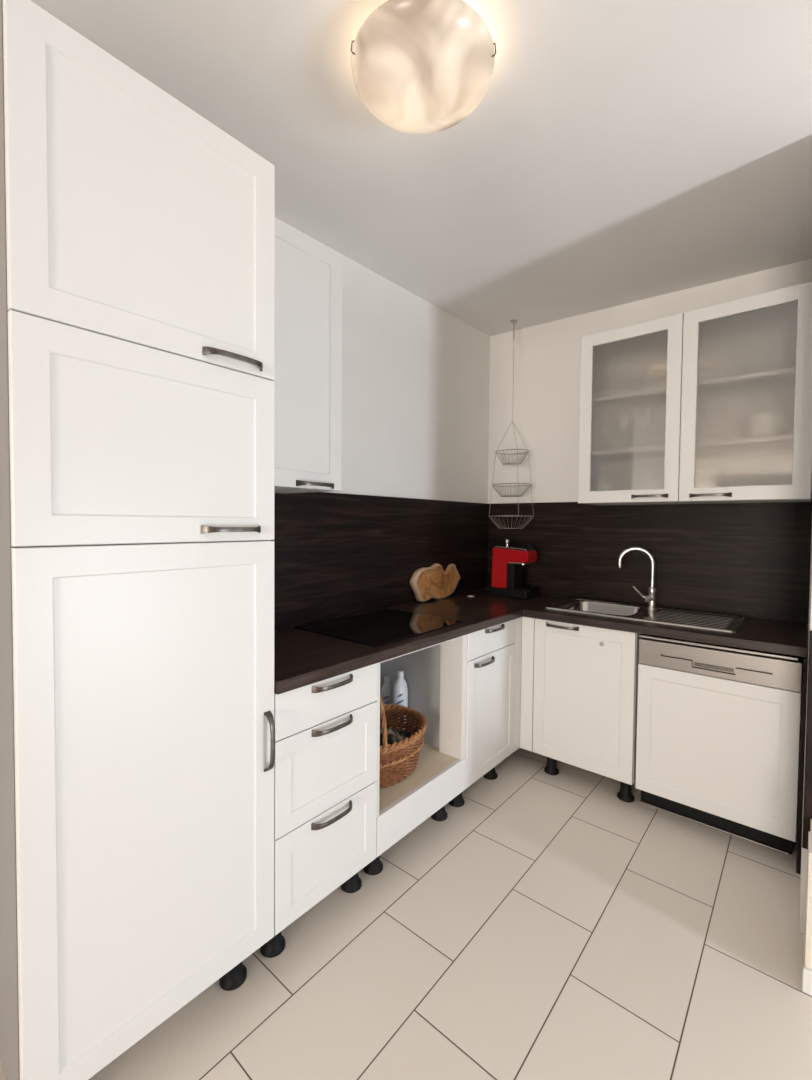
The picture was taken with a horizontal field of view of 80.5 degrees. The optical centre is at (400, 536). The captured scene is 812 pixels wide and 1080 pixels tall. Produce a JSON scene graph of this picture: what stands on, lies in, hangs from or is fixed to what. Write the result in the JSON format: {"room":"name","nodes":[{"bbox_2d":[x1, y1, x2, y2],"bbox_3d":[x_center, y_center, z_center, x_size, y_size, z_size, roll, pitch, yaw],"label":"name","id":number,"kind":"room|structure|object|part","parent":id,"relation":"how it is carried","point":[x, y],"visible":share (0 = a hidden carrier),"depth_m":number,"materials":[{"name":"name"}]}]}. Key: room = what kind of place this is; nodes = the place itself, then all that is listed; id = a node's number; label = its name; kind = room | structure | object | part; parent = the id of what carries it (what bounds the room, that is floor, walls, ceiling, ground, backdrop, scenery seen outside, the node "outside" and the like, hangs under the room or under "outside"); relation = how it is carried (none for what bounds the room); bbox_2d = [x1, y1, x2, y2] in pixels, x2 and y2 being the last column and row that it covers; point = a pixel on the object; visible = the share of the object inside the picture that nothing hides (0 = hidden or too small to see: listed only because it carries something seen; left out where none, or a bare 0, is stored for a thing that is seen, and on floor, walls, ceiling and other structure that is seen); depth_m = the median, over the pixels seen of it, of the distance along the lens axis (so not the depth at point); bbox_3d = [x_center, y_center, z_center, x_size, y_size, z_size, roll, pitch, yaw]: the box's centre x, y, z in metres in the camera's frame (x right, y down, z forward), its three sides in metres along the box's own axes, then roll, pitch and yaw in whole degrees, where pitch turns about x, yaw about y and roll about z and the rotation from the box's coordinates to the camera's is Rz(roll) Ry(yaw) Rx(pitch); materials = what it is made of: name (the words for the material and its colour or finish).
{"room":"kitchen","nodes":[
{"label":"kitchen","id":0,"kind":"room"},
{"bbox_2d":[276,222,489,629],"bbox_3d":[-3.274,-0.004,-1.091,0.120,2.661,12.120,2,2,40],"label":"wall","id":1,"kind":"structure","parent":0,"point":[416,375],"depth_m":2.69,"materials":[{"name":"paint"}]},
{"bbox_2d":[274,217,341,493],"bbox_3d":[-0.485,-0.617,1.754,0.384,0.883,0.438,2,2,40],"label":"upper cabinet","id":2,"kind":"object","parent":1,"relation":"attached to","point":[308,274],"visible":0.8,"depth_m":1.70,"materials":[{"name":"white wood"}]},
{"bbox_3d":[-0.297,-0.189,1.722,0.034,0.021,0.172,2,2,40],"label":"handle","id":3,"kind":"part","parent":2,"relation":"part of","materials":[{"name":"grey metal"}]},
{"bbox_2d":[270,492,487,629],"bbox_3d":[-0.088,0.084,2.563,0.016,0.598,2.157,2,2,40],"label":"backsplash","id":4,"kind":"structure","parent":1,"relation":"attached to","point":[336,555],"depth_m":2.43,"materials":[{"name":"brown wood"}]},
{"bbox_2d":[0,748,811,1079],"bbox_3d":[-1.532,1.427,-2.537,4.720,0.080,12.120,2,2,40],"label":"floor","id":5,"kind":"structure","parent":0,"point":[550,927],"depth_m":1.44,"materials":[{"name":"beige tile"}]},
{"bbox_2d":[0,0,274,1079],"bbox_3d":[-0.756,0.117,1.322,0.597,2.318,0.594,2,2,40],"label":"tall cabinet","id":6,"kind":"object","parent":5,"relation":"on","point":[137,233],"visible":1,"depth_m":1.07,"materials":[{"name":"white wood"}]},
{"bbox_3d":[-0.963,0.072,1.118,0.543,2.214,0.016,2,2,40],"label":"panel","id":7,"kind":"part","parent":6,"relation":"part of","materials":[{"name":"grey wood"}]},
{"bbox_3d":[-0.553,-0.737,1.131,0.020,0.595,0.592,2,2,40],"label":"door","id":8,"kind":"part","parent":6,"relation":"part of","materials":[{"name":"white paint"}]},
{"bbox_3d":[-0.557,-0.212,1.147,0.020,0.450,0.592,2,2,40],"label":"door","id":9,"kind":"part","parent":6,"relation":"part of","materials":[{"name":"white paint"}]},
{"bbox_3d":[-0.565,0.598,1.171,0.020,1.164,0.592,2,2,40],"label":"door","id":10,"kind":"part","parent":6,"relation":"part of","materials":[{"name":"white paint"}]},
{"bbox_3d":[-0.434,-0.020,1.259,0.034,0.021,0.172,2,2,40],"label":"handle","id":11,"kind":"part","parent":6,"relation":"part of","materials":[{"name":"grey metal"}]},
{"bbox_3d":[-0.427,-0.466,1.250,0.034,0.021,0.172,2,2,40],"label":"handle","id":12,"kind":"part","parent":6,"relation":"part of","materials":[{"name":"grey metal"}]},
{"bbox_3d":[-0.483,1.226,1.383,0.076,0.101,0.076,2,2,40],"label":"leg","id":13,"kind":"part","parent":6,"relation":"part of","materials":[{"name":"black plastic"}]},
{"bbox_3d":[-0.370,0.584,1.360,0.034,0.172,0.021,2,2,40],"label":"handle","id":14,"kind":"part","parent":6,"relation":"part of","materials":[{"name":"grey metal"}]},
{"bbox_2d":[260,663,376,957],"bbox_3d":[-0.422,0.855,1.733,0.581,0.823,0.435,2,2,40],"label":"base cabinet","id":15,"kind":"object","parent":5,"relation":"on","point":[325,765],"visible":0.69,"depth_m":1.53,"materials":[{"name":"white wood"}]},
{"bbox_3d":[-0.396,1.224,1.486,0.076,0.101,0.076,2,2,40],"label":"leg","id":16,"kind":"part","parent":15,"relation":"part of","materials":[{"name":"black plastic"}]},
{"bbox_3d":[-0.235,1.029,1.577,0.020,0.283,0.433,2,2,40],"label":"drawer","id":17,"kind":"part","parent":15,"relation":"part of","materials":[{"name":"white paint"}]},
{"bbox_3d":[-0.232,0.739,1.569,0.020,0.289,0.433,2,2,40],"label":"drawer","id":18,"kind":"part","parent":15,"relation":"part of","materials":[{"name":"white paint"}]},
{"bbox_3d":[-0.230,0.522,1.562,0.020,0.140,0.433,2,2,40],"label":"drawer","id":19,"kind":"part","parent":15,"relation":"part of","materials":[{"name":"white paint"}]},
{"bbox_3d":[-0.213,0.908,1.558,0.034,0.021,0.172,2,2,40],"label":"handle","id":20,"kind":"part","parent":15,"relation":"part of","materials":[{"name":"grey metal"}]},
{"bbox_3d":[-0.210,0.612,1.549,0.034,0.021,0.172,2,2,40],"label":"handle","id":21,"kind":"part","parent":15,"relation":"part of","materials":[{"name":"grey metal"}]},
{"bbox_3d":[-0.209,0.474,1.545,0.034,0.021,0.172,2,2,40],"label":"handle","id":22,"kind":"part","parent":15,"relation":"part of","materials":[{"name":"grey metal"}]},
{"bbox_3d":[-0.179,1.218,1.741,0.076,0.101,0.076,2,2,40],"label":"leg","id":23,"kind":"part","parent":15,"relation":"part of","materials":[{"name":"black plastic"}]},
{"bbox_2d":[274,589,807,693],"bbox_3d":[0.573,0.425,2.009,1.727,0.038,2.158,2,2,40],"label":"countertop","id":24,"kind":"structure","parent":15,"relation":"on","point":[302,658],"depth_m":2.03,"materials":[{"name":"brown wood"}]},
{"bbox_2d":[294,609,463,646],"bbox_3d":[-0.084,0.392,2.151,0.483,0.006,0.600,2,2,40],"label":"cooktop","id":25,"kind":"object","parent":24,"relation":"in","point":[377,628],"visible":1,"depth_m":2.10,"materials":[{"name":"black glass"}]},
{"bbox_2d":[410,563,460,601],"bbox_3d":[0.217,0.268,2.884,0.047,0.215,0.490,2,2,40],"label":"cutting board","id":26,"kind":"object","parent":24,"relation":"on","point":[426,583],"visible":1,"depth_m":2.85,"materials":[{"name":"brown wood"}]},
{"bbox_2d":[491,539,536,599],"bbox_3d":[0.712,0.196,3.018,0.252,0.360,0.139,2,2,40],"label":"coffee machine","id":27,"kind":"object","parent":24,"relation":"on","point":[508,562],"visible":1,"depth_m":2.98,"materials":[{"name":"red plastic"}]},
{"bbox_3d":[0.676,0.037,3.042,0.034,0.046,0.034,2,2,40],"label":"knob","id":28,"kind":"part","parent":27,"relation":"part of","materials":[{"name":"silver metal"}]},
{"bbox_3d":[0.714,0.070,3.014,0.225,0.023,0.123,2,2,40],"label":"plate","id":29,"kind":"part","parent":27,"relation":"part of","materials":[{"name":"silver metal"}]},
{"bbox_3d":[0.747,0.175,2.988,0.111,0.034,0.127,2,2,40],"label":"spout","id":30,"kind":"part","parent":27,"relation":"part of","materials":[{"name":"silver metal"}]},
{"bbox_2d":[509,586,534,590],"bbox_3d":[0.755,0.319,2.985,0.119,0.007,0.119,2,2,40],"label":"drip tray","id":31,"kind":"object","parent":27,"relation":"on","point":[511,588],"depth_m":2.96,"materials":[{"name":"black plastic"}]},
{"bbox_2d":[617,546,656,609],"bbox_3d":[1.292,0.221,2.618,0.202,0.338,0.070,1,2,22],"label":"tap","id":32,"kind":"object","parent":24,"relation":"on","point":[650,598],"visible":1,"depth_m":2.59,"materials":[{"name":"silver metal"}]},
{"bbox_3d":[1.292,0.165,2.632,0.189,0.228,0.027,1,2,27],"label":"spout","id":33,"kind":"part","parent":32,"relation":"part of","materials":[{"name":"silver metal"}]},
{"bbox_3d":[1.312,0.310,2.597,0.106,0.088,0.038,0,2,-5],"label":"lever","id":34,"kind":"part","parent":32,"relation":"part of","materials":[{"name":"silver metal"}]},
{"bbox_2d":[545,598,744,632],"bbox_3d":[1.245,0.471,2.499,0.861,0.167,0.435,2,2,40],"label":"sink","id":35,"kind":"object","parent":24,"relation":"in","point":[686,618],"visible":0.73,"depth_m":2.45,"materials":[{"name":"metal"}]},
{"bbox_2d":[363,635,466,874],"bbox_3d":[-0.100,0.846,2.138,0.549,0.823,0.597,2,2,40],"label":"base cabinet","id":36,"kind":"object","parent":5,"relation":"on","point":[435,676],"visible":0.38,"depth_m":2.17,"materials":[{"name":"white wood"}]},
{"bbox_3d":[-0.105,1.216,1.829,0.076,0.101,0.076,2,2,40],"label":"leg","id":37,"kind":"part","parent":36,"relation":"part of","materials":[{"name":"black plastic"}]},
{"bbox_3d":[-0.289,0.800,1.916,0.545,0.722,0.016,2,2,40],"label":"panel","id":38,"kind":"part","parent":36,"relation":"part of","materials":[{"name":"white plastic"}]},
{"bbox_2d":[380,676,392,725],"bbox_3d":[-0.070,0.852,2.427,0.060,0.292,0.080,2,2,40],"label":"detergent bottle","id":39,"kind":"object","parent":36,"relation":"on","point":[386,693],"visible":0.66,"depth_m":2.40,"materials":[{"name":"white plastic"}]},
{"bbox_2d":[392,670,407,722],"bbox_3d":[-0.002,0.829,2.359,0.066,0.345,0.088,2,2,40],"label":"detergent bottle","id":40,"kind":"object","parent":36,"relation":"on","point":[400,690],"visible":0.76,"depth_m":2.33,"materials":[{"name":"white plastic"}]},
{"bbox_2d":[379,696,426,788],"bbox_3d":[-0.092,0.795,2.080,0.360,0.423,0.491,2,2,44],"label":"wicker basket","id":41,"kind":"object","parent":36,"relation":"on","point":[407,750],"visible":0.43,"depth_m":1.99,"materials":[{"name":"brown wicker"}]},
{"bbox_3d":[-0.170,0.724,1.985,0.309,0.276,0.020,2,2,40],"label":"carrying handle","id":42,"kind":"part","parent":41,"relation":"part of","materials":[{"name":"brown wicker"}]},
{"bbox_2d":[380,728,410,767],"bbox_3d":[-0.090,0.924,2.081,0.241,0.141,0.331,2,2,40],"label":"cloth","id":43,"kind":"object","parent":41,"relation":"in","point":[393,735],"visible":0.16,"depth_m":2.10,"materials":[{"name":"fabric"}]},
{"bbox_3d":[0.046,0.788,2.400,0.413,0.722,0.006,2,2,40],"label":"panel","id":44,"kind":"part","parent":36,"relation":"part of","materials":[{"name":"grey wood"}]},
{"bbox_2d":[379,742,457,811],"bbox_3d":[-0.103,1.017,2.150,0.519,0.019,0.574,2,2,40],"label":"shelf","id":45,"kind":"object","parent":36,"relation":"attached to","point":[433,760],"depth_m":2.04,"materials":[{"name":"white wood"}]},
{"bbox_3d":[0.052,0.449,1.986,0.097,0.018,0.544,2,2,40],"label":"rail","id":46,"kind":"part","parent":36,"relation":"part of","materials":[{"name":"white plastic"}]},
{"bbox_3d":[0.173,1.209,2.157,0.076,0.101,0.076,2,2,40],"label":"leg","id":47,"kind":"part","parent":36,"relation":"part of","materials":[{"name":"black plastic"}]},
{"bbox_3d":[0.241,0.796,2.215,0.123,0.722,0.036,2,2,40],"label":"post","id":48,"kind":"part","parent":36,"relation":"part of","materials":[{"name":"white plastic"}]},
{"bbox_2d":[449,617,534,806],"bbox_3d":[0.296,0.837,2.551,0.618,0.823,0.570,2,2,40],"label":"base cabinet","id":49,"kind":"object","parent":5,"relation":"on","point":[491,651],"depth_m":2.41,"materials":[{"name":"white wood"}]},
{"bbox_3d":[0.264,1.206,2.264,0.076,0.101,0.076,2,2,40],"label":"leg","id":50,"kind":"part","parent":49,"relation":"part of","materials":[{"name":"black plastic"}]},
{"bbox_3d":[0.408,0.596,2.278,0.034,0.021,0.172,2,2,40],"label":"handle","id":51,"kind":"part","parent":49,"relation":"part of","materials":[{"name":"grey metal"}]},
{"bbox_3d":[0.468,1.201,2.504,0.076,0.101,0.076,2,2,40],"label":"leg","id":52,"kind":"part","parent":49,"relation":"part of","materials":[{"name":"black plastic"}]},
{"bbox_3d":[0.448,0.859,2.376,0.020,0.586,0.470,2,2,40],"label":"door","id":53,"kind":"part","parent":49,"relation":"part of","materials":[{"name":"white paint"}]},
{"bbox_3d":[0.451,0.498,2.365,0.020,0.129,0.470,2,2,40],"label":"drawer","id":54,"kind":"part","parent":49,"relation":"part of","materials":[{"name":"white paint"}]},
{"bbox_3d":[0.471,0.450,2.346,0.034,0.021,0.172,2,2,40],"label":"handle","id":55,"kind":"part","parent":49,"relation":"part of","materials":[{"name":"grey metal"}]},
{"bbox_3d":[0.655,0.789,2.564,0.089,0.719,0.084,2,2,40],"label":"corner filler","id":56,"kind":"part","parent":49,"relation":"part of","materials":[{"name":"white wood"}]},
{"bbox_2d":[532,618,640,801],"bbox_3d":[1.073,0.842,2.602,0.497,0.823,0.616,2,2,40],"label":"base cabinet","id":57,"kind":"object","parent":5,"relation":"on","point":[585,691],"visible":0.75,"depth_m":2.37,"materials":[{"name":"white wood"}]},
{"bbox_3d":[0.804,1.202,2.553,0.076,0.101,0.076,2,2,40],"label":"leg","id":58,"kind":"part","parent":57,"relation":"part of","materials":[{"name":"black plastic"}]},
{"bbox_3d":[0.813,0.456,2.431,0.172,0.021,0.034,2,2,40],"label":"handle","id":59,"kind":"part","parent":57,"relation":"part of","materials":[{"name":"grey metal"}]},
{"bbox_3d":[1.087,1.212,2.313,0.076,0.101,0.076,2,2,40],"label":"leg","id":60,"kind":"part","parent":57,"relation":"part of","materials":[{"name":"black plastic"}]},
{"bbox_2d":[635,634,801,854],"bbox_3d":[1.499,0.861,2.252,0.576,0.814,0.577,2,2,40],"label":"dishwasher","id":61,"kind":"object","parent":5,"relation":"on","point":[717,744],"visible":0.99,"depth_m":2.01,"materials":[{"name":"white plastic"}]},
{"bbox_3d":[1.325,0.533,2.033,0.574,0.112,0.022,2,2,40],"label":"control panel","id":62,"kind":"part","parent":61,"relation":"part of","materials":[{"name":"metal"}]},
{"bbox_2d":[796,657,807,873],"bbox_3d":[1.717,0.865,2.049,0.013,0.822,0.625,2,2,40],"label":"end panel","id":63,"kind":"object","parent":5,"relation":"on","point":[805,660],"visible":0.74,"depth_m":1.81,"materials":[{"name":"brown wood"}]},
{"bbox_2d":[802,967,811,995],"bbox_3d":[1.215,1.260,1.304,0.187,0.068,0.012,2,2,40],"label":"baseboard","id":64,"kind":"structure","parent":5,"relation":"on","point":[807,973],"depth_m":1.35,"materials":[{"name":"white paint"}]},
{"bbox_2d":[31,0,811,335],"bbox_3d":[-1.509,-1.219,-2.617,4.720,0.386,12.120,2,2,40],"label":"ceiling","id":65,"kind":"structure","parent":0,"point":[613,153],"depth_m":1.55,"materials":[{"name":"paint"}]},
{"bbox_2d":[351,0,495,133],"bbox_3d":[0.056,-1.206,1.243,0.368,0.142,0.368,2,2,40],"label":"ceiling lamp","id":66,"kind":"object","parent":65,"relation":"attached to","point":[418,66],"visible":1,"depth_m":1.17,"materials":[{"name":"white glass"}]},
{"bbox_2d":[489,320,533,528],"bbox_3d":[0.720,-0.719,3.091,0.303,1.331,0.261,2,2,40],"label":"hanging basket","id":67,"kind":"object","parent":65,"relation":"hanging from","point":[511,321],"visible":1,"depth_m":3.08,"materials":[{"name":"silver metal"}]},
{"bbox_3d":[0.648,-0.444,3.105,0.143,0.616,0.003,1,2,4],"label":"hanging chain","id":68,"kind":"part","parent":67,"relation":"part of","materials":[{"name":"silver metal"}]},
{"bbox_3d":[0.724,-1.010,3.082,0.005,0.509,0.003,2,2,40],"label":"cord","id":69,"kind":"part","parent":67,"relation":"part of","materials":[{"name":"silver metal"}]},
{"bbox_3d":[0.726,-0.441,3.031,0.003,0.616,0.141,0,2,-6],"label":"hanging chain","id":70,"kind":"part","parent":67,"relation":"part of","materials":[{"name":"silver metal"}]},
{"bbox_3d":[0.788,-0.442,3.089,0.145,0.616,0.003,1,2,9],"label":"hanging chain","id":71,"kind":"part","parent":67,"relation":"part of","materials":[{"name":"silver metal"}]},
{"bbox_2d":[487,259,811,797],"bbox_3d":[2.408,-0.047,1.956,4.600,2.661,0.120,2,2,40],"label":"wall","id":72,"kind":"structure","parent":0,"point":[543,395],"depth_m":3.08,"materials":[{"name":"paint"}]},
{"bbox_2d":[487,497,811,622],"bbox_3d":[1.274,0.087,2.833,1.744,0.598,0.016,2,2,40],"label":"backsplash","id":73,"kind":"structure","parent":72,"relation":"attached to","point":[739,559],"depth_m":2.62,"materials":[{"name":"brown wood"}]},
{"bbox_2d":[578,281,811,504],"bbox_3d":[1.441,-0.621,2.409,0.967,0.896,0.384,2,2,40],"label":"upper cabinet","id":74,"kind":"object","parent":72,"relation":"attached to","point":[712,404],"visible":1,"depth_m":2.24,"materials":[{"name":"white wood"}]},
{"bbox_3d":[1.160,-0.625,2.454,0.357,0.772,0.004,2,2,40],"label":"glass pane","id":75,"kind":"part","parent":74,"relation":"part of","materials":[{"name":"white"}]},
{"bbox_3d":[1.159,-0.625,2.452,0.481,0.896,0.020,2,2,40],"label":"door","id":76,"kind":"part","parent":74,"relation":"part of","materials":[{"name":"white paint"}]},
{"bbox_3d":[1.226,-0.203,2.371,0.168,0.021,0.034,2,2,40],"label":"handle","id":77,"kind":"part","parent":74,"relation":"part of","materials":[{"name":"grey metal"}]},
{"bbox_3d":[1.421,-0.193,2.206,0.168,0.021,0.034,2,2,40],"label":"handle","id":78,"kind":"part","parent":74,"relation":"part of","materials":[{"name":"grey metal"}]},
{"bbox_3d":[1.528,-0.612,2.139,0.482,0.896,0.020,2,2,40],"label":"door","id":79,"kind":"part","parent":74,"relation":"part of","materials":[{"name":"white paint"}]},
{"bbox_3d":[1.530,-0.612,2.140,0.358,0.772,0.004,2,2,40],"label":"glass pane","id":80,"kind":"part","parent":74,"relation":"part of","materials":[{"name":"white"}]},
{"bbox_2d":[799,529,811,933],"bbox_3d":[1.673,-0.050,1.855,0.120,2.661,0.985,2,2,40],"label":"wall","id":81,"kind":"structure","parent":0,"point":[804,852],"depth_m":1.55,"materials":[{"name":"paint"}]},
{"bbox_2d":[802,631,811,848],"bbox_3d":[1.342,0.649,1.494,0.122,0.700,0.014,2,2,40],"label":"wall panel","id":82,"kind":"object","parent":81,"relation":"attached to","point":[807,806],"visible":1,"depth_m":1.52,"materials":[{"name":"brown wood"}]},
{"bbox_2d":[804,819,811,969],"bbox_3d":[1.288,1.092,1.388,0.173,0.400,0.216,2,2,40],"label":"trim","id":83,"kind":"structure","parent":81,"relation":"attached to","point":[808,920],"depth_m":1.36,"materials":[{"name":"beige paint"}]}
]}

